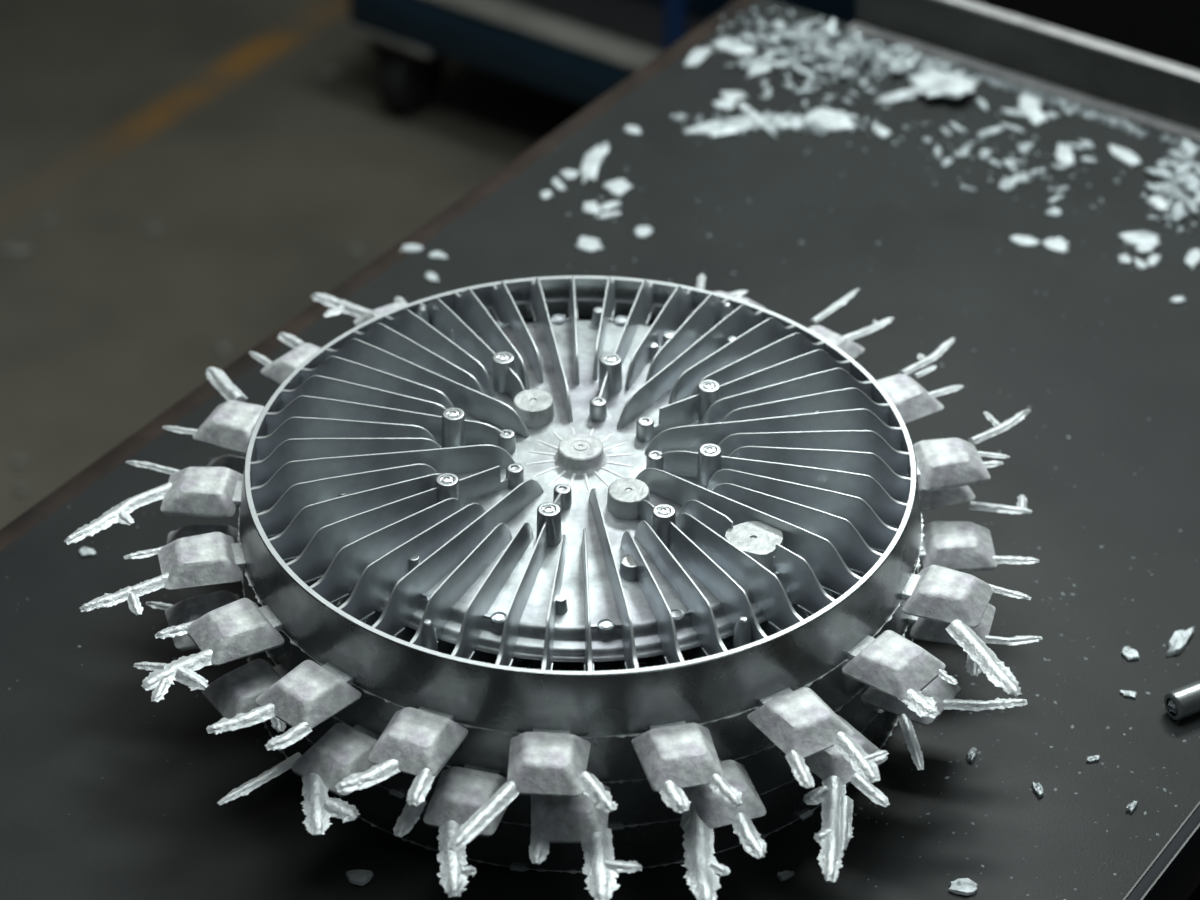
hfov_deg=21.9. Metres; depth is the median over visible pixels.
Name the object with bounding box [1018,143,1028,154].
chip
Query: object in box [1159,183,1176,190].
chip
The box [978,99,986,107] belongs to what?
chip
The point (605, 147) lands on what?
chip
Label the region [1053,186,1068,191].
chip
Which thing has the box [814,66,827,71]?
chip
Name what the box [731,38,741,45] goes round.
chip
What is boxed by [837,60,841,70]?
chip
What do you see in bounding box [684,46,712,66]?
chip
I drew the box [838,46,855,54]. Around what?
chip
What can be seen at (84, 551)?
chip
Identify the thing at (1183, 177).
chip
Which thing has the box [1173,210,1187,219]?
chip
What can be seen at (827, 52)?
chip
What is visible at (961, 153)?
chip
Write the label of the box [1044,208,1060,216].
chip
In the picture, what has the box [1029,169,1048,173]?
chip
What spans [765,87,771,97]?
chip
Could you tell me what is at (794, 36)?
chip
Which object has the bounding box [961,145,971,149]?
chip
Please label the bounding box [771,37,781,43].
chip
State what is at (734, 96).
chip
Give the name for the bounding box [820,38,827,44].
chip
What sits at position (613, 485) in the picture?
wheel
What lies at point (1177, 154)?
chip
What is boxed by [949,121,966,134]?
chip
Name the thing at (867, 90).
chip
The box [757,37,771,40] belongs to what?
chip
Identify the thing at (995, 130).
chip
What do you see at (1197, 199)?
chip
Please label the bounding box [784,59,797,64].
chip
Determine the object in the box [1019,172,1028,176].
chip
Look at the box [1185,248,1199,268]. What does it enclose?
chip
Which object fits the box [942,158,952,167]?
chip
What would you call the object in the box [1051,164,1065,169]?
chip
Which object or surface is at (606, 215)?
chip
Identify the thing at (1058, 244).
chip
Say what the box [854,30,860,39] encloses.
chip
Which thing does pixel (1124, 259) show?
chip
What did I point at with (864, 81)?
chip
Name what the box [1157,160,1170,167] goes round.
chip
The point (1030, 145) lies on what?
chip
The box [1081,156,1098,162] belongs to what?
chip
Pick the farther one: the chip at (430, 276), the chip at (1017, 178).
the chip at (1017, 178)
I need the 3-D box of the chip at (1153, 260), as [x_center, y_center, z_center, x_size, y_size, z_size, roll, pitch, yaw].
[0.349,-0.120,1.951,0.007,0.002,0.014,21,41,26]
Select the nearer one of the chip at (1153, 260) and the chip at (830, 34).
the chip at (1153, 260)
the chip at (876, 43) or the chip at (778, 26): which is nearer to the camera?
the chip at (876, 43)
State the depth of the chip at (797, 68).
2.14 m
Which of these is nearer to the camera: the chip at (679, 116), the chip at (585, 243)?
the chip at (585, 243)
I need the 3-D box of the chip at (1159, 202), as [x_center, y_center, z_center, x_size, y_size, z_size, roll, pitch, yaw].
[0.361,-0.161,2.007,0.015,0.002,0.017,0,36,0]
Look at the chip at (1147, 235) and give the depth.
1.97 m
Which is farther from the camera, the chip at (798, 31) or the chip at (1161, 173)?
the chip at (798, 31)
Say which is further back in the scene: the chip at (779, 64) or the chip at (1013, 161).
the chip at (779, 64)
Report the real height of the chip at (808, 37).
0.003 m
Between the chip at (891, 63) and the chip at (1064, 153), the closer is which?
the chip at (1064, 153)
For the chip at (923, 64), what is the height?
0.003 m
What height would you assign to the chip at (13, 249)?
0.006 m
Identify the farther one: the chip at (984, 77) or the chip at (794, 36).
the chip at (794, 36)
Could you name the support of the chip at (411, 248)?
on the workbench
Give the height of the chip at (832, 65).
0.005 m
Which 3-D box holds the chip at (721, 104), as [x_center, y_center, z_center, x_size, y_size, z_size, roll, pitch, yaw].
[0.085,-0.235,2.107,0.014,0.002,0.013,0,36,0]
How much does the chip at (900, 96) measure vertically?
0.003 m
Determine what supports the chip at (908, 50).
on the debris
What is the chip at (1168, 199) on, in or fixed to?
on the workbench
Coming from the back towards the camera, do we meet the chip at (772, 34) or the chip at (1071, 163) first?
the chip at (772, 34)
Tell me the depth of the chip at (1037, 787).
1.55 m
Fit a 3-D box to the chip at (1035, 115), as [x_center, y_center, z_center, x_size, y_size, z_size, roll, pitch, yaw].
[0.293,-0.232,2.104,0.015,0.002,0.046,-4,36,-6]
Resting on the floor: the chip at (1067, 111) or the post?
the post
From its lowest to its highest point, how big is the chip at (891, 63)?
0.006 m
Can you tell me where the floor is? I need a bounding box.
[0,0,588,528]
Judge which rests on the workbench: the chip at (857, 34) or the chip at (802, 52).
the chip at (802, 52)
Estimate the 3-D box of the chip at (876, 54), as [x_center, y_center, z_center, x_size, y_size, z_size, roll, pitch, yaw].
[0.185,-0.273,2.154,0.018,0.007,0.005,9,37,11]
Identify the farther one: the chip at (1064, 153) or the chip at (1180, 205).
the chip at (1064, 153)
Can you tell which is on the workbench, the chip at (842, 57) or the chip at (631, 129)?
the chip at (631, 129)
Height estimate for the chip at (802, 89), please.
0.001 m
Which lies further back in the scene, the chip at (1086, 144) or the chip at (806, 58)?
the chip at (806, 58)
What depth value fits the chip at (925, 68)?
2.14 m
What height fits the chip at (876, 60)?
0.003 m
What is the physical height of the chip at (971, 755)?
0.004 m
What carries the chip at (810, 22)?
on the workbench
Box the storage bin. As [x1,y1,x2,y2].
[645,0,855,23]
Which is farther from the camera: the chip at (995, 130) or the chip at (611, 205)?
the chip at (995, 130)
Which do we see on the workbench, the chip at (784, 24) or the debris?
the debris
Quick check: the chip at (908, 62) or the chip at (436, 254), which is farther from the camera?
the chip at (908, 62)
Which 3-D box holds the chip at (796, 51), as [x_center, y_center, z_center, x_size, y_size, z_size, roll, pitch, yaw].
[0.139,-0.279,2.160,0.012,0.004,0.003,-23,42,-29]
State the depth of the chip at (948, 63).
2.15 m
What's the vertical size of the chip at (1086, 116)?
0.001 m
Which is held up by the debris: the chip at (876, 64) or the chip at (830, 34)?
the chip at (876, 64)
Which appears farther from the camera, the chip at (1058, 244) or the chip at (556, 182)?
the chip at (556, 182)
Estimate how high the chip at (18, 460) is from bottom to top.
0.006 m
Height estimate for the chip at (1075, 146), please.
0.002 m
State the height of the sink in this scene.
0.034 m
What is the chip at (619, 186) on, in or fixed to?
on the workbench
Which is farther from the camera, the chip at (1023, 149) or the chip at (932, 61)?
the chip at (932, 61)
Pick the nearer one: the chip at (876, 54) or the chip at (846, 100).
the chip at (846, 100)
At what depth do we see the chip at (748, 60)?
2.15 m
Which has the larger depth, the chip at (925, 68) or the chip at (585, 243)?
the chip at (925, 68)
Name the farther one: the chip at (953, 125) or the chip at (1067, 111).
the chip at (1067, 111)
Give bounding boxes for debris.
[670,8,1199,233]
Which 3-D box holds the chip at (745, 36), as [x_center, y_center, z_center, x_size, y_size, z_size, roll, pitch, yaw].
[0.105,-0.290,2.177,0.012,0.006,0.006,9,37,12]
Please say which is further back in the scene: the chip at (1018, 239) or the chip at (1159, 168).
the chip at (1159, 168)
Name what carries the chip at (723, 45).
on the workbench
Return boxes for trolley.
[348,0,705,113]
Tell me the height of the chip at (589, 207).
0.002 m
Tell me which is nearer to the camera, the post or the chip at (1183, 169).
the chip at (1183, 169)
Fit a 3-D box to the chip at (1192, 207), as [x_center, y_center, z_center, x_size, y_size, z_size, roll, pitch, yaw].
[0.382,-0.155,1.996,0.005,0.003,0.013,-10,37,-14]
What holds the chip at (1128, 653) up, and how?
on the workbench
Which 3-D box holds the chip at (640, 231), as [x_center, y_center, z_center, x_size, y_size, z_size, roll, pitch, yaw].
[0.028,-0.140,1.975,0.012,0.002,0.013,0,36,0]
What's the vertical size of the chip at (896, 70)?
0.007 m
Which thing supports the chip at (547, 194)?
on the workbench
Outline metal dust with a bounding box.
[17,43,1199,899]
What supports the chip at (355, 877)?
on the workbench
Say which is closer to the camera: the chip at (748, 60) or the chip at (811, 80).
the chip at (811, 80)
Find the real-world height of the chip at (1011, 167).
0.002 m
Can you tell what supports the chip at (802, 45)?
on the debris
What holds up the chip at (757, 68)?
on the workbench
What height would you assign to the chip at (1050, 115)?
0.002 m
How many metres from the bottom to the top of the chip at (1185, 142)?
0.006 m
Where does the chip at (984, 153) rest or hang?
on the workbench
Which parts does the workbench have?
rail, panel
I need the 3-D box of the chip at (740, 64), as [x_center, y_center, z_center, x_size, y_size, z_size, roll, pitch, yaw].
[0.098,-0.267,2.148,0.010,0.002,0.005,27,44,32]
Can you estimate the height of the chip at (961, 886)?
0.003 m
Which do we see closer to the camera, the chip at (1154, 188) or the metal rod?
the metal rod
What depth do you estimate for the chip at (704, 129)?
2.08 m
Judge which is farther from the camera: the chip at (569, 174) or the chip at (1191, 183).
the chip at (569, 174)
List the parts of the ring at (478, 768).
plate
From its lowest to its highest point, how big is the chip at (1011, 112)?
0.002 m
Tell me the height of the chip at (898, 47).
0.002 m
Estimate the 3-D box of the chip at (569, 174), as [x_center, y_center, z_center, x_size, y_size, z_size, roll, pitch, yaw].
[-0.019,-0.181,2.031,0.013,0.002,0.011,0,36,0]
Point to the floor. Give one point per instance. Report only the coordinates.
(217, 125)
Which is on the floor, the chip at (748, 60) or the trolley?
the trolley
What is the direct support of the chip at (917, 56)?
on the debris
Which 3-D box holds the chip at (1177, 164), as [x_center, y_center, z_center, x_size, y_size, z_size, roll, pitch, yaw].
[0.380,-0.188,2.041,0.028,0.008,0.007,25,43,29]
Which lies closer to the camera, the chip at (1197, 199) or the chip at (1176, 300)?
the chip at (1176, 300)
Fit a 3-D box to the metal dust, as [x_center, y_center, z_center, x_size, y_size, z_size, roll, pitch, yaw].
[0.136,0.003,1.782,0.597,0.001,0.815,22,42,27]
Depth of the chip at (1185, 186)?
2.02 m
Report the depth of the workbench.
1.77 m
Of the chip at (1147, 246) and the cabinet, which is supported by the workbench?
the chip at (1147, 246)
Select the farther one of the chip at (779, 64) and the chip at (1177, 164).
the chip at (779, 64)
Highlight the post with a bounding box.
[663,0,685,51]
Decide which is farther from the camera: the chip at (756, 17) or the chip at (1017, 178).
the chip at (756, 17)
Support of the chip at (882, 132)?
on the workbench
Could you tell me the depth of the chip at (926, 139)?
2.07 m
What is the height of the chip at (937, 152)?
0.002 m
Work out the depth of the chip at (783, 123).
2.09 m
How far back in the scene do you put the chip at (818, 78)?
2.13 m
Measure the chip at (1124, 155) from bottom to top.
0.002 m
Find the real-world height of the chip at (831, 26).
0.010 m
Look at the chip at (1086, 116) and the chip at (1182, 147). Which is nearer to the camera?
the chip at (1182, 147)
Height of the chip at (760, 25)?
0.004 m
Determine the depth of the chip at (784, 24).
2.19 m
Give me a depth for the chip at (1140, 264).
1.95 m
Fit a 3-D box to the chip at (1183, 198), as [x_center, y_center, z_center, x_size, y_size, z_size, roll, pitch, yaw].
[0.379,-0.162,2.004,0.011,0.006,0.012,-1,36,-2]
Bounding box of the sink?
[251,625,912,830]
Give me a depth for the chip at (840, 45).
2.16 m
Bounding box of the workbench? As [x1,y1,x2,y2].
[0,0,1199,899]
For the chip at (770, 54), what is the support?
on the chip at (757, 68)
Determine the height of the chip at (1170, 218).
0.004 m
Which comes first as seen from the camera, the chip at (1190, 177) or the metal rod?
the metal rod
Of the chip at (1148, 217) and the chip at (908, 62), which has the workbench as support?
the chip at (1148, 217)
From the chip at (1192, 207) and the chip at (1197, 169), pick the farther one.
the chip at (1197, 169)
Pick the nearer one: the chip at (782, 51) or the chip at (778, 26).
the chip at (782, 51)
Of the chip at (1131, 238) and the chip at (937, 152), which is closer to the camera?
the chip at (1131, 238)
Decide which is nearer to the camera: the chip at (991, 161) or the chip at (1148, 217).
the chip at (1148, 217)
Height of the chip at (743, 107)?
0.003 m
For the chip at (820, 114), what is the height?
0.004 m
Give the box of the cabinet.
[972,0,1199,70]
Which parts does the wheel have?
plate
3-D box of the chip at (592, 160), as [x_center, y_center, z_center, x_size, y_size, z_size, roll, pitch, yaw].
[-0.006,-0.189,2.042,0.013,0.002,0.052,6,37,8]
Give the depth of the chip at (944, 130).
2.08 m
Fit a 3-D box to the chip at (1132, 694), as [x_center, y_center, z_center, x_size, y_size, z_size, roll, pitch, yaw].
[0.275,0.127,1.613,0.009,0.002,0.005,10,37,13]
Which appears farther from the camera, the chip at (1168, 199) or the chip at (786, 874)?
the chip at (1168, 199)
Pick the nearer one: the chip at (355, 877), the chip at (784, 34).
the chip at (355, 877)
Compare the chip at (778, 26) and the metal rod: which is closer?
the metal rod
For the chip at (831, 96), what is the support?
on the workbench
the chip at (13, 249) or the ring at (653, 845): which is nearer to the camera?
the ring at (653, 845)
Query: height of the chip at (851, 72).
0.002 m
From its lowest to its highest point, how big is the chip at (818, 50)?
0.003 m
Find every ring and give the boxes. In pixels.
[145,319,1041,899]
[247,656,898,873]
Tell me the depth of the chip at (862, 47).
2.16 m
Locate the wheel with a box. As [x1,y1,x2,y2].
[63,273,1031,850]
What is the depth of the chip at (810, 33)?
2.18 m
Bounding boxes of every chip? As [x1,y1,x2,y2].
[0,245,30,254]
[12,456,27,465]
[79,547,96,557]
[346,870,373,885]
[399,244,422,252]
[425,272,438,281]
[428,251,447,258]
[540,190,552,199]
[551,177,566,190]
[560,169,579,179]
[576,236,603,251]
[580,145,603,184]
[582,201,601,214]
[594,211,620,218]
[599,201,620,210]
[601,142,608,154]
[603,179,632,195]
[624,125,640,133]
[634,226,652,236]
[675,113,684,120]
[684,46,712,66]
[685,117,753,136]
[708,37,755,53]
[715,100,734,109]
[721,91,747,101]
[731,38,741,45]
[737,62,746,68]
[738,56,755,64]
[738,101,777,138]
[740,34,756,41]
[746,54,777,77]
[754,16,765,24]
[757,24,774,28]
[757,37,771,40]
[760,46,778,63]
[762,114,807,127]
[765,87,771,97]
[769,61,790,67]
[771,21,786,26]
[771,33,780,37]
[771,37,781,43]
[773,22,783,31]
[776,48,786,54]
[777,870,794,880]
[778,32,803,42]
[783,82,794,88]
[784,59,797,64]
[789,35,802,39]
[791,49,803,54]
[792,65,816,77]
[793,42,810,49]
[794,88,815,92]
[795,29,802,36]
[795,50,810,55]
[800,23,809,29]
[801,30,809,43]
[802,108,859,131]
[803,35,812,40]
[803,56,817,61]
[803,77,814,86]
[807,20,816,24]
[808,31,825,38]
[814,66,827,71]
[816,47,824,54]
[816,77,827,81]
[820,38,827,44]
[823,49,834,56]
[823,95,837,97]
[827,18,835,45]
[828,32,836,38]
[829,61,836,70]
[835,41,844,51]
[836,53,848,60]
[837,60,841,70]
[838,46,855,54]
[839,70,856,76]
[843,98,852,103]
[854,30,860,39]
[855,53,879,60]
[859,45,866,51]
[859,79,867,85]
[862,89,878,93]
[866,42,882,47]
[871,121,890,137]
[872,62,886,67]
[873,89,921,104]
[874,59,886,61]
[876,52,893,59]
[889,45,902,51]
[889,60,897,73]
[893,66,910,73]
[894,49,904,64]
[904,46,913,55]
[904,58,915,68]
[906,66,978,98]
[911,52,923,62]
[921,63,926,71]
[922,67,941,71]
[923,137,931,142]
[930,59,940,63]
[934,61,952,68]
[934,145,940,158]
[941,127,950,135]
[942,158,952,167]
[948,878,977,895]
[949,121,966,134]
[953,149,968,157]
[960,184,975,191]
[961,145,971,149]
[967,747,977,762]
[972,75,986,79]
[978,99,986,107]
[978,126,1005,137]
[980,149,990,160]
[986,158,1003,167]
[998,177,1016,191]
[1000,123,1024,132]
[1001,108,1026,116]
[1003,159,1017,174]
[1007,158,1020,164]
[1009,235,1039,245]
[1011,175,1030,182]
[1018,93,1046,124]
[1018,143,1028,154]
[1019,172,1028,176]
[1023,142,1034,148]
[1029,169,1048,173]
[1032,782,1043,798]
[1042,237,1069,252]
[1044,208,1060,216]
[1045,112,1060,118]
[1048,194,1063,204]
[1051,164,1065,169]
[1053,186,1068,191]
[1055,142,1073,163]
[1061,161,1074,167]
[1062,108,1072,114]
[1062,143,1084,149]
[1078,139,1093,149]
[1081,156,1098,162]
[1085,115,1094,118]
[1086,755,1099,762]
[1109,144,1140,167]
[1118,253,1130,263]
[1119,232,1157,244]
[1120,690,1136,698]
[1121,646,1138,660]
[1126,800,1137,813]
[1134,258,1147,270]
[1135,240,1160,252]
[1137,231,1159,238]
[1144,168,1172,177]
[1146,196,1168,209]
[1147,216,1157,219]
[1147,254,1160,266]
[1149,184,1163,192]
[1156,167,1168,170]
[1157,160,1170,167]
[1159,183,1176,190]
[1162,185,1182,197]
[1164,216,1176,220]
[1165,196,1175,203]
[1166,627,1193,655]
[1168,150,1186,160]
[1170,296,1185,303]
[1171,162,1197,167]
[1171,163,1196,176]
[1172,178,1189,189]
[1172,201,1184,216]
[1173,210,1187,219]
[1176,195,1194,204]
[1179,173,1195,182]
[1180,145,1199,151]
[1183,138,1194,155]
[1185,203,1198,215]
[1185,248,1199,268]
[1187,177,1196,191]
[1189,176,1198,181]
[1193,165,1199,175]
[1194,192,1199,205]
[1195,185,1199,195]
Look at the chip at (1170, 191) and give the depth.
2.01 m
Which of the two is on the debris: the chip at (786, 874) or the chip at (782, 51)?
the chip at (782, 51)
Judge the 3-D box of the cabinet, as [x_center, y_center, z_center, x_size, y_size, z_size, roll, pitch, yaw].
[1.260,-0.483,2.494,1.740,1.500,0.908,22,41,27]
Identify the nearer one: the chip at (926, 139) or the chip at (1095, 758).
the chip at (1095, 758)
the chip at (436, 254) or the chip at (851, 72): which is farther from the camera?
the chip at (851, 72)
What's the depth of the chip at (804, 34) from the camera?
2.16 m
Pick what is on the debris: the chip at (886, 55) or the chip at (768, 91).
the chip at (886, 55)
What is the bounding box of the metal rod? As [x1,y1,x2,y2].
[1164,680,1199,720]
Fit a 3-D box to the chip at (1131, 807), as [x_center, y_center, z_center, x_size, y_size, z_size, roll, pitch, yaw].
[0.265,0.177,1.542,0.004,0.003,0.009,22,41,26]
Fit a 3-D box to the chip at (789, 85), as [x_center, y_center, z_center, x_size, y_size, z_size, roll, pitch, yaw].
[0.130,-0.251,2.129,0.006,0.001,0.010,-17,39,-22]
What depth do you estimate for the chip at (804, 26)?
2.19 m
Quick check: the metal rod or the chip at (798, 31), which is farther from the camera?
the chip at (798, 31)
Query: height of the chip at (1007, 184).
0.002 m
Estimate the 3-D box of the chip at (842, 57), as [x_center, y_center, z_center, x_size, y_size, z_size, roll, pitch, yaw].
[0.168,-0.272,2.148,0.008,0.004,0.006,-12,38,-16]
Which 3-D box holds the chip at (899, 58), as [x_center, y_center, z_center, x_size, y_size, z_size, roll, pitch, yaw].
[0.208,-0.272,2.151,0.007,0.008,0.014,22,41,27]
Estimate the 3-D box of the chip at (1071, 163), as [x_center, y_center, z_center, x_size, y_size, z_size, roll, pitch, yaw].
[0.309,-0.190,2.046,0.008,0.001,0.009,23,42,28]
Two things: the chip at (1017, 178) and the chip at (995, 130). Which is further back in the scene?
the chip at (995, 130)
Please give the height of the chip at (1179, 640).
0.004 m
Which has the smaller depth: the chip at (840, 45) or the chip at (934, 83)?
the chip at (934, 83)
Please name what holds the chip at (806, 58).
on the workbench
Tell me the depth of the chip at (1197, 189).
2.01 m
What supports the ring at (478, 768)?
on the sink
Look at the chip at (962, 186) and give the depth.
2.02 m
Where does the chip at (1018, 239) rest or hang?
on the workbench
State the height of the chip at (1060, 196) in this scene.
0.002 m
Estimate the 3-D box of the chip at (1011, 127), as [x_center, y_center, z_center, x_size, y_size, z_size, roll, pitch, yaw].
[0.278,-0.217,2.083,0.019,0.002,0.005,27,44,31]

